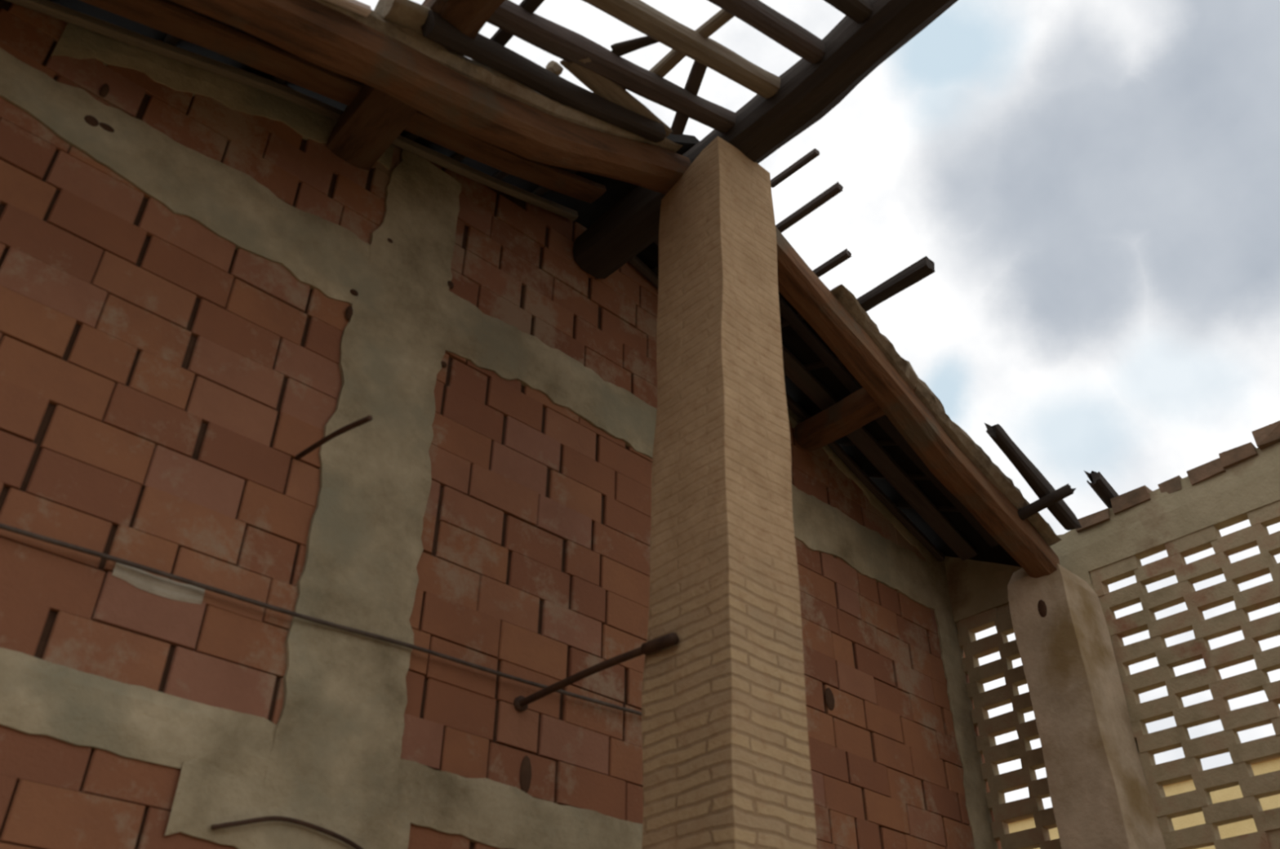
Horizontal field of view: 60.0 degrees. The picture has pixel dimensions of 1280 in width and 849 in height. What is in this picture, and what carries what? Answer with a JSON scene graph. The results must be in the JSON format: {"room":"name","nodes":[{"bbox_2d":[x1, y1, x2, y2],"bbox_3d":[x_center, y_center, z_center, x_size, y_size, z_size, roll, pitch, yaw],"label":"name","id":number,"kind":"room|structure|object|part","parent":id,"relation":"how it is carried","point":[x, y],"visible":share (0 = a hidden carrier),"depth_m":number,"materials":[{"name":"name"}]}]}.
{"room":"ruined barn","nodes":[
{"label":"ruined barn","id":0,"kind":"room"},
{"bbox_2d":[0,0,1001,848],"bbox_3d":[-0.741,1.025,3.071,6.330,5.128,0.268,29,-45,-34],"label":"wall","id":1,"kind":"structure","parent":0,"point":[197,292],"depth_m":3.31,"materials":[{"name":"brick"}]},
{"bbox_2d":[211,816,363,848],"bbox_3d":[-0.831,1.026,2.729,0.466,0.095,0.022,29,-45,-34],"label":"wire","id":2,"kind":"object","parent":1,"relation":"attached to","point":[226,824],"visible":1,"depth_m":2.72,"materials":[{"name":"metal"}]},
{"bbox_2d":[5,0,577,221],"bbox_3d":[-1.575,-1.172,3.435,3.560,1.088,0.039,29,-45,-33],"label":"wooden beam","id":3,"kind":"structure","parent":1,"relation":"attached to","point":[47,7],"depth_m":3.73,"materials":[{"name":"brown wood"}]},
{"bbox_2d":[0,523,641,715],"bbox_3d":[-1.147,0.385,2.824,3.350,0.137,0.021,29,-45,-34],"label":"cable","id":4,"kind":"object","parent":1,"relation":"attached to","point":[6,527],"visible":0.9,"depth_m":2.96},
{"bbox_2d":[294,415,373,460],"bbox_3d":[-0.856,0.044,3.059,0.017,0.160,0.526,25,-43,-30],"label":"stub","id":5,"kind":"object","parent":1,"relation":"attached to","point":[348,427],"visible":0.98,"depth_m":3.03,"materials":[{"name":"metal"}]},
{"bbox_2d":[512,631,679,711],"bbox_3d":[-0.143,0.721,3.208,0.048,0.062,0.722,28,-44,-33],"label":"rod","id":6,"kind":"object","parent":1,"relation":"attached to","point":[521,703],"visible":1,"depth_m":3.17,"materials":[{"name":"metal"}]},
{"bbox_3d":[-0.371,0.862,3.418,0.047,0.047,0.024,29,-45,-34],"label":"anchor plate","id":7,"kind":"part","parent":6,"relation":"part of","materials":[{"name":"metal"}]},
{"bbox_2d":[627,255,945,561],"bbox_3d":[0.727,-0.047,5.274,2.260,0.735,0.037,29,-45,-33],"label":"batten","id":8,"kind":"object","parent":1,"relation":"attached to","point":[636,262],"visible":0.52,"depth_m":5.47,"materials":[{"name":"brown wood"}]},
{"bbox_2d":[636,242,1060,567],"bbox_3d":[0.865,0.006,5.162,2.450,1.176,0.885,29,-45,-34],"label":"covering","id":9,"kind":"object","parent":1,"relation":"on","point":[790,339],"visible":0.11,"depth_m":5.33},
{"bbox_2d":[650,262,658,274],"bbox_3d":[0.247,-0.792,4.793,0.037,0.077,0.582,27,-44,-32],"label":"under lath","id":10,"kind":"object","parent":9,"relation":"attached to","point":[655,268],"visible":0.07,"depth_m":4.96,"materials":[{"name":"brown wood"}]},
{"bbox_2d":[780,313,804,328],"bbox_3d":[0.612,-0.443,4.962,0.038,0.186,0.587,27,-44,-32],"label":"under lath","id":11,"kind":"object","parent":9,"relation":"attached to","point":[784,323],"visible":0.14,"depth_m":4.91,"materials":[{"name":"brown wood"}]},
{"bbox_2d":[770,148,819,187],"bbox_3d":[0.668,-1.112,4.815,0.031,0.031,0.270,29,-43,-34],"label":"rafter","id":12,"kind":"structure","parent":9,"relation":"attached to","point":[809,157],"depth_m":4.80,"materials":[{"name":"brown wood"}]},
{"bbox_2d":[775,181,843,232],"bbox_3d":[0.677,-0.880,4.566,0.037,0.039,0.381,29,-44,-34],"label":"rafter","id":13,"kind":"structure","parent":9,"relation":"on","point":[837,188],"depth_m":4.53,"materials":[{"name":"brown wood"}]},
{"bbox_2d":[783,356,842,376],"bbox_3d":[0.795,-0.267,5.046,0.037,0.244,0.589,27,-44,-32],"label":"under lath","id":14,"kind":"object","parent":9,"relation":"attached to","point":[820,364],"visible":0.31,"depth_m":5.02,"materials":[{"name":"brown wood"}]},
{"bbox_2d":[653,238,977,560],"bbox_3d":[0.836,-0.107,5.128,2.211,0.817,0.100,29,-45,-34],"label":"rafter","id":15,"kind":"object","parent":9,"relation":"attached to","point":[793,369],"visible":0.59,"depth_m":5.29,"materials":[{"name":"brown wood"}]},
{"bbox_2d":[812,248,851,277],"bbox_3d":[0.812,-0.682,4.729,0.039,0.038,0.206,29,-43,-34],"label":"rafter","id":16,"kind":"structure","parent":9,"relation":"on","point":[838,259],"depth_m":4.71,"materials":[{"name":"brown wood"}]},
{"bbox_2d":[835,440,897,445],"bbox_3d":[1.160,0.085,5.213,0.037,0.320,0.591,27,-44,-32],"label":"under lath","id":17,"kind":"object","parent":9,"relation":"attached to","point":[842,442],"visible":0.34,"depth_m":5.24,"materials":[{"name":"brown wood"}]},
{"bbox_2d":[857,255,934,311],"bbox_3d":[1.028,-0.559,4.665,0.067,0.067,0.469,29,-44,-34],"label":"rafter","id":18,"kind":"structure","parent":9,"relation":"on","point":[924,267],"depth_m":4.60,"materials":[{"name":"brown wood"}]},
{"bbox_2d":[866,473,928,479],"bbox_3d":[1.328,0.250,5.288,0.037,0.313,0.590,27,-44,-32],"label":"under lath","id":19,"kind":"object","parent":9,"relation":"attached to","point":[873,476],"visible":0.28,"depth_m":5.31,"materials":[{"name":"brown wood"}]},
{"bbox_2d":[894,503,959,512],"bbox_3d":[1.490,0.408,5.359,0.036,0.323,0.591,27,-44,-32],"label":"under lath","id":20,"kind":"object","parent":9,"relation":"attached to","point":[907,506],"visible":0.34,"depth_m":5.38,"materials":[{"name":"brown wood"}]},
{"bbox_2d":[943,420,1279,848],"bbox_3d":[2.346,1.986,3.845,0.117,4.524,3.202,29,-45,-34],"label":"wall","id":21,"kind":"structure","parent":0,"point":[1184,517],"depth_m":4.76,"materials":[{"name":"weathered plaster"},{"name":"red clay brick"}]},
{"bbox_2d":[1084,471,1119,508],"bbox_3d":[2.190,0.322,5.208,0.278,0.149,0.063,30,-45,-35],"label":"rafter","id":22,"kind":"object","parent":21,"relation":"on","point":[1100,485],"visible":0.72,"depth_m":5.17,"materials":[{"name":"wood"}]},
{"label":"floor","id":23,"kind":"structure","parent":0,"visible":0},
{"bbox_2d":[641,136,817,848],"bbox_3d":[0.205,1.014,2.797,0.391,4.831,0.415,29,-45,-34],"label":"brick pillar","id":24,"kind":"structure","parent":23,"relation":"on","point":[726,765],"depth_m":3.14,"materials":[{"name":"beige brick"}]},
{"bbox_2d":[168,0,691,194],"bbox_3d":[-1.173,-1.236,2.858,3.686,1.206,0.174,29,-45,-34],"label":"beam","id":25,"kind":"structure","parent":24,"relation":"on","point":[464,94],"depth_m":3.34,"materials":[{"name":"brown wood"}]},
{"bbox_2d":[324,0,371,17],"bbox_3d":[-0.876,-1.178,3.012,0.308,0.133,0.031,29,-45,-33],"label":"pale lath","id":26,"kind":"object","parent":25,"relation":"attached to","point":[358,7],"visible":1,"depth_m":3.09,"materials":[{"name":"beige wood"}]},
{"bbox_2d":[373,0,433,34],"bbox_3d":[-0.665,-1.193,3.256,0.211,0.144,0.122,27,-43,-32],"label":"lump","id":27,"kind":"object","parent":25,"relation":"on","point":[408,14],"visible":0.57,"depth_m":3.20,"materials":[{"name":"brown wood"}]},
{"bbox_2d":[326,0,505,170],"bbox_3d":[0.235,-1.775,2.593,0.279,0.457,4.056,27,-43,-32],"label":"purlin","id":28,"kind":"object","parent":25,"relation":"on","point":[375,118],"visible":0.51,"depth_m":3.71,"materials":[{"name":"brown wood"}]},
{"bbox_2d":[80,0,606,203],"bbox_3d":[-1.460,-1.232,3.298,3.530,1.084,0.111,29,-45,-34],"label":"rafter","id":29,"kind":"object","parent":28,"relation":"on","point":[166,16],"visible":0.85,"depth_m":3.64,"materials":[{"name":"brown wood"}]},
{"bbox_2d":[163,7,199,45],"bbox_3d":[-1.326,-1.256,3.318,0.037,0.254,0.589,27,-44,-32],"label":"under lath","id":30,"kind":"object","parent":29,"relation":"on","point":[170,39],"visible":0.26,"depth_m":3.51,"materials":[{"name":"brown wood"}]},
{"bbox_2d":[48,0,699,228],"bbox_3d":[-1.445,-1.246,3.407,3.850,1.284,0.885,29,-45,-34],"label":"covering","id":31,"kind":"object","parent":28,"relation":"on","point":[588,214],"visible":0.1,"depth_m":4.37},
{"bbox_2d":[491,169,510,180],"bbox_3d":[-0.396,-1.045,4.236,0.037,0.202,0.587,27,-44,-32],"label":"under lath","id":32,"kind":"object","parent":31,"relation":"attached to","point":[500,175],"visible":0.09,"depth_m":4.42,"materials":[{"name":"brown wood"}]},
{"bbox_2d":[531,168,577,196],"bbox_3d":[-0.250,-1.025,4.390,0.037,0.165,0.585,27,-44,-32],"label":"under lath","id":33,"kind":"object","parent":31,"relation":"attached to","point":[540,190],"visible":0.18,"depth_m":4.55,"materials":[{"name":"brown wood"}]},
{"bbox_2d":[440,0,736,133],"bbox_3d":[-0.515,-1.254,3.213,2.416,0.933,0.082,30,-45,-34],"label":"rafter","id":34,"kind":"object","parent":28,"relation":"on","point":[564,43],"visible":0.93,"depth_m":3.61,"materials":[{"name":"brown wood"}]},
{"bbox_2d":[489,0,544,45],"bbox_3d":[-0.385,-1.237,3.409,0.048,0.033,0.296,27,-45,-32],"label":"cross lath","id":35,"kind":"object","parent":34,"relation":"attached to","point":[500,36],"visible":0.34,"depth_m":3.42,"materials":[{"name":"brown wood"}]},
{"bbox_2d":[560,57,672,137],"bbox_3d":[-0.065,-1.110,3.811,0.093,0.235,0.604,-19,-40,25],"label":"plank","id":36,"kind":"object","parent":34,"relation":"on","point":[599,85],"visible":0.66,"depth_m":3.73,"materials":[{"name":"brown wood"}]},
{"bbox_2d":[610,35,658,56],"bbox_3d":[0.007,-1.250,3.648,0.240,0.062,0.051,-6,-36,8],"label":"wood splinter","id":37,"kind":"object","parent":34,"relation":"attached to","point":[621,48],"visible":0.61,"depth_m":3.63,"materials":[{"name":"brown wood"}]},
{"bbox_2d":[648,50,681,77],"bbox_3d":[0.098,-1.236,3.785,0.047,0.041,0.265,29,-45,-33],"label":"cross lath","id":38,"kind":"object","parent":34,"relation":"on","point":[668,61],"visible":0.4,"depth_m":3.78,"materials":[{"name":"brown wood"}]},
{"bbox_2d":[582,0,780,98],"bbox_3d":[-0.390,-1.349,3.063,2.456,0.949,0.082,30,-45,-34],"label":"rafter","id":39,"kind":"object","parent":28,"relation":"on","point":[637,15],"visible":1,"depth_m":3.62,"materials":[{"name":"brown wood"}]},
{"bbox_2d":[670,60,706,134],"bbox_3d":[0.181,-1.186,3.952,0.052,0.096,0.437,8,-36,-10],"label":"cross lath","id":40,"kind":"object","parent":39,"relation":"on","point":[696,74],"visible":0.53,"depth_m":3.91,"materials":[{"name":"brown wood"}]},
{"bbox_2d":[671,8,733,59],"bbox_3d":[0.242,-1.313,3.644,0.337,0.049,0.047,-28,-45,34],"label":"cross lath","id":41,"kind":"object","parent":39,"relation":"on","point":[722,17],"visible":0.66,"depth_m":3.63,"materials":[{"name":"brown wood"}]},
{"bbox_2d":[706,0,825,63],"bbox_3d":[-0.211,-1.431,2.977,2.358,0.915,0.080,30,-45,-34],"label":"rafter","id":42,"kind":"object","parent":28,"relation":"on","point":[785,32],"visible":1,"depth_m":3.65,"materials":[{"name":"brown wood"}]},
{"bbox_2d":[823,0,872,23],"bbox_3d":[-0.122,-1.530,2.794,2.504,0.970,0.078,30,-45,-34],"label":"rafter","id":43,"kind":"object","parent":28,"relation":"on","point":[858,11],"visible":0.91,"depth_m":3.66,"materials":[{"name":"brown wood"}]},
{"bbox_2d":[421,9,666,142],"bbox_3d":[-0.279,-1.104,3.608,0.072,0.421,0.996,-30,-46,35],"label":"rafter","id":44,"kind":"object","parent":25,"relation":"on","point":[482,49],"visible":0.98,"depth_m":3.52,"materials":[{"name":"brown wood"}]},
{"bbox_2d":[545,60,563,75],"bbox_3d":[-0.285,-1.160,3.633,0.052,0.056,0.060,29,-45,-34],"label":"stone","id":45,"kind":"object","parent":44,"relation":"on","point":[553,66],"visible":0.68,"depth_m":3.61,"materials":[{"name":"beige stone"}]},
{"bbox_2d":[573,0,958,279],"bbox_3d":[1.288,-1.665,3.383,0.212,0.230,4.440,28,-45,-33],"label":"ridge beam","id":46,"kind":"structure","parent":24,"relation":"on","point":[807,91],"depth_m":3.96,"materials":[{"name":"brown wood"}]},
{"bbox_2d":[1007,563,1166,848],"bbox_3d":[1.863,2.296,3.915,0.349,4.069,0.284,29,-45,-34],"label":"pillar","id":47,"kind":"structure","parent":23,"relation":"on","point":[1100,797],"depth_m":4.57,"materials":[{"name":"beige concrete"}]},
{"bbox_2d":[775,226,1061,577],"bbox_3d":[1.055,-0.177,4.637,2.170,1.073,0.203,28,-44,-33],"label":"beam","id":48,"kind":"structure","parent":47,"relation":"on","point":[837,316],"depth_m":4.63,"materials":[{"name":"brown wood"}]},
{"bbox_2d":[794,380,916,451],"bbox_3d":[0.940,-0.046,4.965,0.135,0.345,0.800,14,-38,-18],"label":"purlin","id":49,"kind":"object","parent":48,"relation":"on","point":[858,409],"visible":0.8,"depth_m":4.97,"materials":[{"name":"brown wood"}]},
{"bbox_2d":[778,295,999,547],"bbox_3d":[0.935,-0.193,4.970,2.112,0.874,0.054,29,-45,-34],"label":"batten","id":50,"kind":"object","parent":49,"relation":"on","point":[786,312],"visible":0.47,"depth_m":4.97,"materials":[{"name":"brown wood"}]},
{"bbox_2d":[1017,483,1075,520],"bbox_3d":[1.712,0.360,4.805,0.047,0.066,0.384,26,-43,-31],"label":"pole","id":51,"kind":"object","parent":48,"relation":"attached to","point":[1065,491],"visible":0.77,"depth_m":4.75,"materials":[{"name":"brown wood"}]},
{"bbox_2d":[984,422,1081,530],"bbox_3d":[1.697,0.228,4.786,0.626,0.317,0.064,29,-45,-34],"label":"rafter","id":52,"kind":"object","parent":51,"relation":"on","point":[1039,484],"visible":0.95,"depth_m":4.75,"materials":[{"name":"brown wood"}]},
{"bbox_2d":[1008,756,1279,848],"bbox_3d":[6.879,6.869,11.396,4.250,5.440,12.400,29,-45,-34],"label":"building","id":53,"kind":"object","parent":23,"relation":"on","point":[1247,826],"visible":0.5,"depth_m":11.18,"materials":[{"name":"paint"}]}
]}

